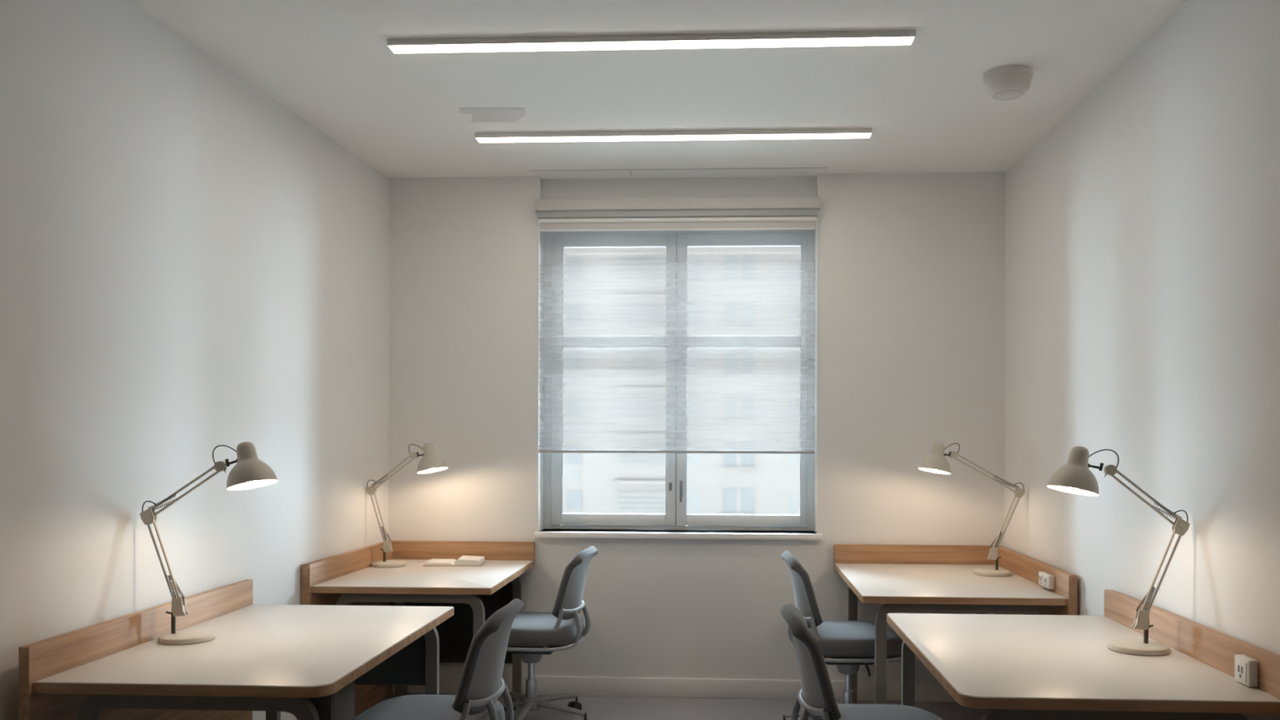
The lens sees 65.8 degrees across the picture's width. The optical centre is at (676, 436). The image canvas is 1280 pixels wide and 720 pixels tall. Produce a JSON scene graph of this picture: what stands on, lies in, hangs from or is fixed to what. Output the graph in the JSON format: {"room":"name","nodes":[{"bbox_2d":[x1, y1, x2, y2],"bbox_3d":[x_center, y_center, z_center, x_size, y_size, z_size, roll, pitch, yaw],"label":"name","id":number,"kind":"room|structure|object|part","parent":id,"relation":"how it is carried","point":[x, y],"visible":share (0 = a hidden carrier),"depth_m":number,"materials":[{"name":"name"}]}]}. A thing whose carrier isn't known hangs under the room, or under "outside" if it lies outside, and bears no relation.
{"room":"study room","nodes":[
{"label":"study room","id":0,"kind":"room"},
{"bbox_2d":[0,0,389,719],"bbox_3d":[-1.949,-0.010,1.999,0.200,2.750,6.616,0,0,5],"label":"wall","id":1,"kind":"structure","parent":0,"point":[190,266],"depth_m":3.31,"materials":[{"name":"white paint"}]},
{"bbox_2d":[306,680,354,719],"bbox_3d":[-0.975,1.032,2.753,0.092,0.672,0.176,0,0,3],"label":"desk leg","id":2,"kind":"object","parent":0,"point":[339,705],"visible":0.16,"depth_m":2.71,"materials":[{"name":"paint"}]},
{"bbox_3d":[-0.979,1.012,2.683,0.090,0.623,0.015,0,0,3],"label":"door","id":3,"kind":"part","parent":2,"relation":"part of","materials":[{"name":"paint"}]},
{"bbox_2d":[128,0,1186,178],"bbox_3d":[-0.223,-1.455,1.964,3.940,0.150,7.100,0,0,3],"label":"ceiling","id":4,"kind":"structure","parent":0,"point":[926,105],"depth_m":3.80,"materials":[{"name":"white paint"}]},
{"bbox_2d":[459,107,525,122],"bbox_3d":[-0.779,-1.380,4.243,0.286,0.002,0.193,0,0,3],"label":"ceiling plate","id":5,"kind":"object","parent":4,"relation":"attached to","point":[480,114],"visible":1,"depth_m":4.22,"materials":[{"name":"white paint"}]},
{"bbox_2d":[386,30,915,53],"bbox_3d":[-0.097,-1.367,3.424,1.818,0.024,0.068,0,0,3],"label":"recessed light","id":6,"kind":"object","parent":4,"relation":"in","point":[895,37],"visible":1,"depth_m":3.40,"materials":[{"name":"white plastic"}]},
{"bbox_2d":[475,128,871,142],"bbox_3d":[-0.020,-1.367,4.487,1.791,0.024,0.068,0,0,3],"label":"recessed light","id":7,"kind":"object","parent":4,"relation":"in","point":[849,132],"visible":1,"depth_m":4.46,"materials":[{"name":"white plastic"}]},
{"bbox_2d":[476,133,871,142],"bbox_3d":[-0.020,-1.361,4.487,1.782,0.012,0.061,0,0,3],"label":"diffuser","id":8,"kind":"object","parent":7,"relation":"attached to","point":[481,137],"depth_m":4.48,"materials":[{"name":"white plastic"}]},
{"bbox_2d":[982,65,1033,100],"bbox_3d":[1.255,-1.331,3.743,0.180,0.088,0.180,0,0,3],"label":"smoke detector","id":9,"kind":"object","parent":4,"relation":"attached to","point":[1006,82],"visible":1,"depth_m":3.69,"materials":[{"name":"plastic"}]},
{"bbox_3d":[1.255,-1.363,3.743,0.180,0.024,0.180,0,0,3],"label":"plate","id":10,"kind":"part","parent":9,"relation":"part of","materials":[{"name":"plastic"}]},
{"bbox_2d":[377,693,989,719],"bbox_3d":[-0.232,1.430,1.964,3.940,0.120,7.100,0,0,3],"label":"floor","id":11,"kind":"structure","parent":0,"point":[596,708],"depth_m":4.96,"materials":[{"name":"carpet"}]},
{"bbox_2d":[18,579,453,719],"bbox_3d":[-1.294,0.961,3.200,0.822,0.812,1.235,0,0,3],"label":"desk","id":12,"kind":"object","parent":11,"relation":"on","point":[271,659],"visible":1,"depth_m":2.94,"materials":[{"name":"laminate"}]},
{"bbox_3d":[-1.286,1.026,2.651,0.659,0.682,0.030,0,0,3],"label":"leg frame","id":13,"kind":"part","parent":12,"relation":"part of","materials":[{"name":"beige metal"}]},
{"bbox_2d":[139,441,277,644],"bbox_3d":[-1.498,0.333,3.158,0.438,0.635,0.168,0,0,3],"label":"desk lamp","id":14,"kind":"object","parent":12,"relation":"on","point":[249,472],"visible":1,"depth_m":3.15,"materials":[{"name":"beige metal"}]},
{"bbox_3d":[-1.653,0.397,3.165,0.103,0.273,0.007,0,0,3],"label":"arm","id":15,"kind":"part","parent":14,"relation":"part of","materials":[{"name":"beige metal"}]},
{"bbox_3d":[-1.634,0.392,3.164,0.101,0.278,0.007,0,0,3],"label":"arm","id":16,"kind":"part","parent":14,"relation":"part of","materials":[{"name":"beige metal"}]},
{"bbox_3d":[-1.611,0.597,3.163,0.013,0.070,0.013,0,0,3],"label":"stem","id":17,"kind":"part","parent":14,"relation":"part of","materials":[{"name":"black metal"}]},
{"bbox_3d":[-1.578,0.164,3.162,0.235,0.159,0.007,0,0,3],"label":"arm","id":18,"kind":"part","parent":14,"relation":"part of","materials":[{"name":"beige metal"}]},
{"bbox_3d":[-1.571,0.183,3.161,0.242,0.166,0.007,0,0,3],"label":"arm","id":19,"kind":"part","parent":14,"relation":"part of","materials":[{"name":"beige metal"}]},
{"bbox_3d":[-1.353,0.094,3.151,0.149,0.157,0.151,0,0,3],"label":"lamp shade","id":20,"kind":"part","parent":14,"relation":"part of","materials":[{"name":"beige metal"}]},
{"bbox_3d":[-1.355,0.145,3.151,0.031,0.031,0.031,0,0,3],"label":"bulb","id":21,"kind":"part","parent":14,"relation":"part of","materials":[{"name":"white glass"}]},
{"bbox_3d":[-1.232,1.026,3.755,0.659,0.682,0.030,0,0,3],"label":"leg frame","id":22,"kind":"part","parent":12,"relation":"part of","materials":[{"name":"beige metal"}]},
{"bbox_3d":[-1.282,0.815,3.787,0.670,0.265,0.018,0,0,3],"label":"modesty panel","id":23,"kind":"part","parent":12,"relation":"part of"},
{"bbox_2d":[301,540,534,717],"bbox_3d":[-1.191,0.961,4.766,0.828,0.812,0.994,0,0,3],"label":"desk","id":24,"kind":"object","parent":11,"relation":"on","point":[475,593],"visible":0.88,"depth_m":4.83,"materials":[{"name":"laminate"}]},
{"bbox_2d":[366,443,447,568],"bbox_3d":[-1.358,0.341,4.973,0.410,0.620,0.172,0,0,3],"label":"desk lamp","id":25,"kind":"object","parent":24,"relation":"on","point":[430,462],"visible":1,"depth_m":4.97,"materials":[{"name":"beige metal"}]},
{"bbox_3d":[-1.509,0.406,4.980,0.086,0.266,0.007,0,0,3],"label":"arm","id":26,"kind":"part","parent":25,"relation":"part of","materials":[{"name":"beige metal"}]},
{"bbox_3d":[-1.490,0.403,4.979,0.083,0.270,0.007,0,0,3],"label":"arm","id":27,"kind":"part","parent":25,"relation":"part of","materials":[{"name":"beige metal"}]},
{"bbox_3d":[-1.472,0.601,4.979,0.013,0.064,0.013,0,0,3],"label":"stem","id":28,"kind":"part","parent":25,"relation":"part of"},
{"bbox_3d":[-1.434,0.171,4.977,0.217,0.171,0.007,0,0,3],"label":"arm","id":29,"kind":"part","parent":25,"relation":"part of","materials":[{"name":"beige metal"}]},
{"bbox_3d":[-1.426,0.190,4.976,0.224,0.179,0.007,0,0,3],"label":"arm","id":30,"kind":"part","parent":25,"relation":"part of","materials":[{"name":"beige metal"}]},
{"bbox_3d":[-1.227,0.110,4.966,0.150,0.156,0.151,0,0,3],"label":"lamp shade","id":31,"kind":"part","parent":25,"relation":"part of","materials":[{"name":"beige metal"}]},
{"bbox_3d":[-1.179,1.026,4.363,0.664,0.682,0.030,0,0,3],"label":"leg frame","id":32,"kind":"part","parent":24,"relation":"part of","materials":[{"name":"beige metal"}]},
{"bbox_3d":[-1.170,0.935,5.198,0.675,0.505,0.018,0,0,3],"label":"modesty panel","id":33,"kind":"part","parent":24,"relation":"part of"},
{"bbox_2d":[422,555,485,566],"bbox_3d":[-1.134,0.634,5.051,0.290,0.034,0.176,0,0,-3],"label":"open notebook","id":34,"kind":"object","parent":24,"relation":"on","point":[464,561],"visible":1,"depth_m":4.97,"materials":[{"name":"paper"}]},
{"bbox_3d":[-1.140,1.027,5.162,0.664,0.682,0.030,0,0,3],"label":"leg frame","id":35,"kind":"part","parent":24,"relation":"part of","materials":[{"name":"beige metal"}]},
{"bbox_2d":[354,598,524,719],"bbox_3d":[-0.797,0.945,3.103,0.598,0.845,0.576,0,0,4],"label":"chair","id":36,"kind":"object","parent":11,"relation":"on","point":[482,682],"visible":1,"depth_m":3.03,"materials":[{"name":"grey plastic"}]},
{"bbox_3d":[-0.798,0.907,3.123,0.470,0.095,0.480,0,0,4],"label":"seat","id":37,"kind":"part","parent":36,"relation":"part of","materials":[{"name":"fabric"}]},
{"bbox_3d":[-0.657,0.876,2.916,0.098,0.173,0.023,0,0,-24],"label":"carrier arm","id":38,"kind":"part","parent":36,"relation":"part of","materials":[{"name":"grey plastic"}]},
{"bbox_3d":[-0.577,0.686,3.106,0.162,0.325,0.390,0,0,4],"label":"backrest","id":39,"kind":"part","parent":36,"relation":"part of","materials":[{"name":"plastic"}]},
{"bbox_3d":[-0.598,0.889,3.019,0.115,0.176,0.027,0,0,7],"label":"carrier arm","id":40,"kind":"part","parent":36,"relation":"part of","materials":[{"name":"grey plastic"}]},
{"bbox_3d":[-0.585,0.889,3.196,0.115,0.176,0.027,0,0,1],"label":"carrier arm","id":41,"kind":"part","parent":36,"relation":"part of","materials":[{"name":"grey plastic"}]},
{"bbox_2d":[500,546,597,719],"bbox_3d":[-0.688,0.946,4.670,0.598,0.845,0.576,0,0,7],"label":"chair","id":42,"kind":"object","parent":11,"relation":"on","point":[532,635],"visible":0.92,"depth_m":4.56,"materials":[{"name":"fabric"}]},
{"bbox_3d":[-0.846,1.269,4.654,0.262,0.049,0.042,0,0,-13],"label":"star leg","id":43,"kind":"part","parent":42,"relation":"part of","materials":[{"name":"grey plastic"}]},
{"bbox_3d":[-0.771,1.270,4.827,0.042,0.049,0.262,0,0,-31],"label":"star leg","id":44,"kind":"part","parent":42,"relation":"part of","materials":[{"name":"grey plastic"}]},
{"bbox_3d":[-0.708,1.270,4.530,0.043,0.048,0.262,0,0,7],"label":"star leg","id":45,"kind":"part","parent":42,"relation":"part of","materials":[{"name":"grey plastic"}]},
{"bbox_3d":[-0.689,1.169,4.689,0.060,0.210,0.060,0,0,7],"label":"gas post","id":46,"kind":"part","parent":42,"relation":"part of","materials":[{"name":"metal"}]},
{"bbox_3d":[-0.688,0.907,4.689,0.470,0.095,0.480,0,0,7],"label":"seat","id":47,"kind":"part","parent":42,"relation":"part of","materials":[{"name":"fabric"}]},
{"bbox_3d":[-0.559,0.876,4.475,0.098,0.173,0.023,0,0,-21],"label":"carrier arm","id":48,"kind":"part","parent":42,"relation":"part of","materials":[{"name":"grey plastic"}]},
{"bbox_3d":[-0.584,1.270,4.810,0.042,0.049,0.262,0,0,41],"label":"star leg","id":49,"kind":"part","parent":42,"relation":"part of","materials":[{"name":"grey plastic"}]},
{"bbox_3d":[-0.542,1.270,4.626,0.262,0.049,0.042,0,0,23],"label":"star leg","id":50,"kind":"part","parent":42,"relation":"part of","materials":[{"name":"grey plastic"}]},
{"bbox_3d":[-0.468,0.686,4.661,0.162,0.325,0.390,0,0,7],"label":"backrest","id":51,"kind":"part","parent":42,"relation":"part of","materials":[{"name":"plastic"}]},
{"bbox_3d":[-0.494,0.890,4.575,0.115,0.176,0.027,0,0,10],"label":"carrier arm","id":52,"kind":"part","parent":42,"relation":"part of","materials":[{"name":"grey plastic"}]},
{"bbox_3d":[-0.472,0.890,4.751,0.115,0.176,0.027,0,0,4],"label":"carrier arm","id":53,"kind":"part","parent":42,"relation":"part of","materials":[{"name":"grey plastic"}]},
{"bbox_2d":[781,550,902,719],"bbox_3d":[0.778,0.950,4.507,0.598,0.845,0.576,0,0,0],"label":"chair","id":54,"kind":"object","parent":11,"relation":"on","point":[847,645],"visible":0.62,"depth_m":4.32,"materials":[{"name":"grey plastic"}]},
{"bbox_3d":[0.574,0.893,4.575,0.115,0.176,0.027,0,0,3],"label":"carrier arm","id":55,"kind":"part","parent":54,"relation":"part of","materials":[{"name":"grey plastic"}]},
{"bbox_3d":[0.625,1.274,4.530,0.262,0.049,0.042,0,0,16],"label":"star leg","id":56,"kind":"part","parent":54,"relation":"part of","materials":[{"name":"grey plastic"}]},
{"bbox_3d":[0.560,0.689,4.486,0.162,0.325,0.390,0,0,0],"label":"backrest","id":57,"kind":"part","parent":54,"relation":"part of","materials":[{"name":"plastic"}]},
{"bbox_3d":[0.626,0.879,4.290,0.098,0.173,0.023,0,0,28],"label":"carrier arm","id":58,"kind":"part","parent":54,"relation":"part of","materials":[{"name":"grey plastic"}]},
{"bbox_3d":[0.780,1.173,4.487,0.060,0.210,0.060,0,0,0],"label":"gas post","id":59,"kind":"part","parent":54,"relation":"part of","materials":[{"name":"metal"}]},
{"bbox_3d":[0.781,0.912,4.487,0.470,0.095,0.480,0,0,0],"label":"seat","id":60,"kind":"part","parent":54,"relation":"part of","materials":[{"name":"fabric"}]},
{"bbox_3d":[0.831,1.013,4.338,0.010,0.039,0.178,0,0,0],"label":"lever","id":61,"kind":"part","parent":54,"relation":"part of","materials":[{"name":"plastic"}]},
{"bbox_2d":[780,603,942,719],"bbox_3d":[0.620,0.949,3.043,0.598,0.845,0.576,0,0,1],"label":"chair","id":62,"kind":"object","parent":11,"relation":"on","point":[816,697],"visible":1,"depth_m":2.93,"materials":[{"name":"grey plastic"}]},
{"bbox_3d":[0.418,0.892,3.117,0.115,0.176,0.027,0,0,4],"label":"carrier arm","id":63,"kind":"part","parent":62,"relation":"part of","materials":[{"name":"grey plastic"}]},
{"bbox_3d":[0.413,0.892,2.939,0.115,0.176,0.027,0,0,-2],"label":"carrier arm","id":64,"kind":"part","parent":62,"relation":"part of","materials":[{"name":"grey plastic"}]},
{"bbox_3d":[0.402,0.689,3.028,0.162,0.325,0.390,0,0,1],"label":"backrest","id":65,"kind":"part","parent":62,"relation":"part of","materials":[{"name":"plastic"}]},
{"bbox_3d":[0.462,0.879,2.830,0.098,0.173,0.023,0,0,30],"label":"carrier arm","id":66,"kind":"part","parent":62,"relation":"part of","materials":[{"name":"grey plastic"}]},
{"bbox_3d":[0.622,0.911,3.023,0.470,0.095,0.480,0,0,1],"label":"seat","id":67,"kind":"part","parent":62,"relation":"part of","materials":[{"name":"fabric"}]},
{"bbox_2d":[833,544,1077,704],"bbox_3d":[1.225,0.969,4.592,0.864,0.812,1.104,0,0,3],"label":"desk","id":68,"kind":"object","parent":11,"relation":"on","point":[905,578],"visible":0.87,"depth_m":4.41,"materials":[{"name":"laminate"}]},
{"bbox_3d":[1.225,1.034,5.046,0.689,0.682,0.030,0,0,3],"label":"leg frame","id":69,"kind":"part","parent":68,"relation":"part of","materials":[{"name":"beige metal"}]},
{"bbox_3d":[1.180,1.034,4.137,0.689,0.682,0.030,0,0,3],"label":"leg frame","id":70,"kind":"part","parent":68,"relation":"part of","materials":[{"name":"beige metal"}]},
{"bbox_2d":[918,442,1025,577],"bbox_3d":[1.414,0.343,4.736,0.501,0.632,0.176,0,0,3],"label":"desk lamp","id":71,"kind":"object","parent":68,"relation":"on","point":[936,462],"visible":1,"depth_m":4.72,"materials":[{"name":"beige metal"}]},
{"bbox_3d":[1.239,0.104,4.745,0.150,0.155,0.151,0,0,3],"label":"lamp shade","id":72,"kind":"part","parent":71,"relation":"part of","materials":[{"name":"beige metal"}]},
{"bbox_3d":[1.483,0.186,4.733,0.316,0.183,0.007,0,0,3],"label":"arm","id":73,"kind":"part","parent":71,"relation":"part of","materials":[{"name":"beige metal"}]},
{"bbox_3d":[1.488,0.166,4.732,0.308,0.177,0.007,0,0,3],"label":"arm","id":74,"kind":"part","parent":71,"relation":"part of","materials":[{"name":"beige metal"}]},
{"bbox_3d":[1.533,0.610,4.730,0.013,0.064,0.013,0,0,3],"label":"stem","id":75,"kind":"part","parent":71,"relation":"part of","materials":[{"name":"black metal"}]},
{"bbox_3d":[1.570,0.406,4.728,0.123,0.283,0.007,0,0,3],"label":"arm","id":76,"kind":"part","parent":71,"relation":"part of","materials":[{"name":"beige metal"}]},
{"bbox_3d":[1.589,0.410,4.727,0.124,0.277,0.007,0,0,3],"label":"arm","id":77,"kind":"part","parent":71,"relation":"part of","materials":[{"name":"beige metal"}]},
{"bbox_2d":[1038,571,1054,589],"bbox_3d":[1.593,0.619,4.259,0.029,0.058,0.135,0,0,3],"label":"power outlet","id":78,"kind":"object","parent":68,"relation":"attached to","point":[1046,580],"visible":1,"depth_m":4.22,"materials":[{"name":"white plastic"}]},
{"bbox_2d":[1038,573,1042,584],"bbox_3d":[1.583,0.619,4.293,0.003,0.043,0.049,0,0,3],"label":"socket","id":79,"kind":"object","parent":78,"relation":"attached to","point":[1040,575],"depth_m":4.29,"materials":[{"name":"white paint"}]},
{"bbox_2d":[1044,575,1048,586],"bbox_3d":[1.580,0.619,4.226,0.003,0.043,0.049,0,0,3],"label":"socket","id":80,"kind":"object","parent":78,"relation":"attached to","point":[1046,577],"depth_m":4.22,"materials":[{"name":"white paint"}]},
{"bbox_2d":[886,589,1279,719],"bbox_3d":[1.160,0.969,2.956,0.832,0.812,1.420,0,0,3],"label":"desk","id":81,"kind":"object","parent":11,"relation":"on","point":[1015,667],"visible":1,"depth_m":2.81,"materials":[{"name":"laminate"}]},
{"bbox_3d":[1.177,1.034,3.606,0.702,0.682,0.030,0,0,3],"label":"leg frame","id":82,"kind":"part","parent":81,"relation":"part of","materials":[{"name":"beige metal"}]},
{"bbox_3d":[1.124,1.033,2.533,0.702,0.682,0.030,0,0,3],"label":"leg frame","id":83,"kind":"part","parent":81,"relation":"part of","materials":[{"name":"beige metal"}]},
{"bbox_2d":[1046,445,1190,656],"bbox_3d":[1.366,0.344,3.056,0.426,0.630,0.178,0,0,3],"label":"desk lamp","id":84,"kind":"object","parent":81,"relation":"on","point":[1075,477],"visible":1,"depth_m":3.04,"materials":[{"name":"beige metal"}]},
{"bbox_3d":[1.229,0.107,3.063,0.150,0.156,0.151,0,0,3],"label":"lamp shade","id":85,"kind":"part","parent":84,"relation":"part of","materials":[{"name":"beige metal"}]},
{"bbox_3d":[1.230,0.159,3.064,0.031,0.031,0.031,0,0,3],"label":"bulb","id":86,"kind":"part","parent":84,"relation":"part of","materials":[{"name":"white glass"}]},
{"bbox_3d":[1.445,0.198,3.052,0.220,0.178,0.007,0,0,3],"label":"arm","id":87,"kind":"part","parent":84,"relation":"part of","materials":[{"name":"beige metal"}]},
{"bbox_3d":[1.450,0.612,3.052,0.013,0.058,0.013,0,0,3],"label":"stem","id":88,"kind":"part","parent":84,"relation":"part of","materials":[{"name":"black metal"}]},
{"bbox_3d":[1.454,0.179,3.052,0.213,0.170,0.007,0,0,3],"label":"arm","id":89,"kind":"part","parent":84,"relation":"part of","materials":[{"name":"beige metal"}]},
{"bbox_3d":[1.488,0.413,3.050,0.117,0.279,0.007,0,0,3],"label":"arm","id":90,"kind":"part","parent":84,"relation":"part of","materials":[{"name":"beige metal"}]},
{"bbox_3d":[1.507,0.418,3.049,0.118,0.273,0.007,0,0,3],"label":"arm","id":91,"kind":"part","parent":84,"relation":"part of","materials":[{"name":"beige metal"}]},
{"bbox_2d":[1234,654,1257,687],"bbox_3d":[1.513,0.622,2.626,0.029,0.070,0.075,0,0,3],"label":"power outlet","id":92,"kind":"object","parent":81,"relation":"attached to","point":[1246,668],"visible":1,"depth_m":2.60,"materials":[{"name":"white plastic"}]},
{"bbox_2d":[1235,658,1246,682],"bbox_3d":[1.501,0.622,2.627,0.003,0.052,0.054,0,0,3],"label":"socket","id":93,"kind":"object","parent":92,"relation":"attached to","point":[1240,664],"depth_m":2.62,"materials":[{"name":"white paint"}]},
{"bbox_2d":[388,171,1005,681],"bbox_3d":[0.089,-0.004,5.352,3.643,2.750,0.300,0,0,3],"label":"wall","id":94,"kind":"structure","parent":0,"point":[911,265],"depth_m":5.20,"materials":[{"name":"white paint"}]},
{"bbox_2d":[392,674,955,702],"bbox_3d":[0.081,1.321,5.195,3.231,0.100,0.014,0,0,3],"label":"baseboard","id":95,"kind":"structure","parent":94,"relation":"attached to","point":[448,683],"depth_m":5.19,"materials":[{"name":"white paint"}]},
{"bbox_2d":[534,528,822,539],"bbox_3d":[0.009,0.520,5.268,1.512,0.030,0.195,0,0,3],"label":"window sill","id":96,"kind":"structure","parent":94,"relation":"attached to","point":[677,534],"depth_m":5.18,"materials":[{"name":"white paint"}]},
{"bbox_2d":[529,167,827,175],"bbox_3d":[0.008,-1.383,5.148,1.540,0.012,0.117,0,0,3],"label":"trim","id":97,"kind":"structure","parent":94,"relation":"attached to","point":[793,167],"depth_m":5.09,"materials":[{"name":"grey"}]},
{"bbox_2d":[543,229,814,530],"bbox_3d":[0.010,-0.327,5.341,1.467,1.664,0.090,0,0,3],"label":"window","id":98,"kind":"structure","parent":94,"relation":"in","point":[676,242],"depth_m":5.34,"materials":[{"name":"grey metal"}]},
{"bbox_3d":[-0.341,-0.309,5.376,0.678,1.578,0.035,0,0,3],"label":"sash","id":99,"kind":"part","parent":98,"relation":"part of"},
{"bbox_3d":[-0.033,0.270,5.339,0.016,0.042,0.008,0,0,3],"label":"handle","id":100,"kind":"part","parent":98,"relation":"part of","materials":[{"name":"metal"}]},
{"bbox_2d":[534,196,820,531],"bbox_3d":[-0.001,-0.377,5.174,1.492,1.736,0.060,0,0,3],"label":"roller blind","id":101,"kind":"object","parent":98,"relation":"attached to","point":[614,377],"visible":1,"depth_m":5.18,"materials":[{"name":"white fabric"}]},
{"bbox_3d":[0.000,-1.087,5.188,1.442,0.008,0.010,0,0,3],"label":"hem rod","id":102,"kind":"part","parent":101,"relation":"part of","materials":[{"name":"white paint"}]},
{"bbox_3d":[0.722,-0.562,5.137,0.005,1.210,0.005,0,0,3],"label":"bead chain","id":103,"kind":"part","parent":101,"relation":"part of","materials":[{"name":"white paint"}]},
{"bbox_3d":[0.025,0.294,5.318,0.016,0.112,0.044,0,0,3],"label":"handle","id":104,"kind":"part","parent":98,"relation":"part of","materials":[{"name":"metal"}]},
{"bbox_3d":[0.351,-0.307,5.342,0.701,1.578,0.035,0,0,3],"label":"sash","id":105,"kind":"part","parent":98,"relation":"part of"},
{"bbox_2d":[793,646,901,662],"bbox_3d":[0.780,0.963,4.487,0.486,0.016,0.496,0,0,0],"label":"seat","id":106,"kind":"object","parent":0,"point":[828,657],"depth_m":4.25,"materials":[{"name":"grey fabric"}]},
{"bbox_2d":[1004,0,1279,655],"bbox_3d":[1.638,0.001,1.821,0.200,2.750,6.600,0,0,3],"label":"wall","id":107,"kind":"structure","parent":0,"point":[1142,228],"depth_m":3.28,"materials":[{"name":"white paint"}]},
{"label":"outside","id":108,"kind":"structure","parent":0,"visible":0},
{"bbox_3d":[3.605,15.482,73.910,180.000,0.200,132.000,0,0,3],"label":"ground","id":109,"kind":"structure","parent":108,"visible":0},
{"bbox_2d":[562,246,800,515],"bbox_3d":[2.377,-11.622,77.804,111.000,54.000,16.350,0,0,3],"label":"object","id":110,"kind":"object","parent":109,"relation":"on","point":[717,483],"visible":0.03,"depth_m":69.98,"materials":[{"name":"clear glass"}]}
]}

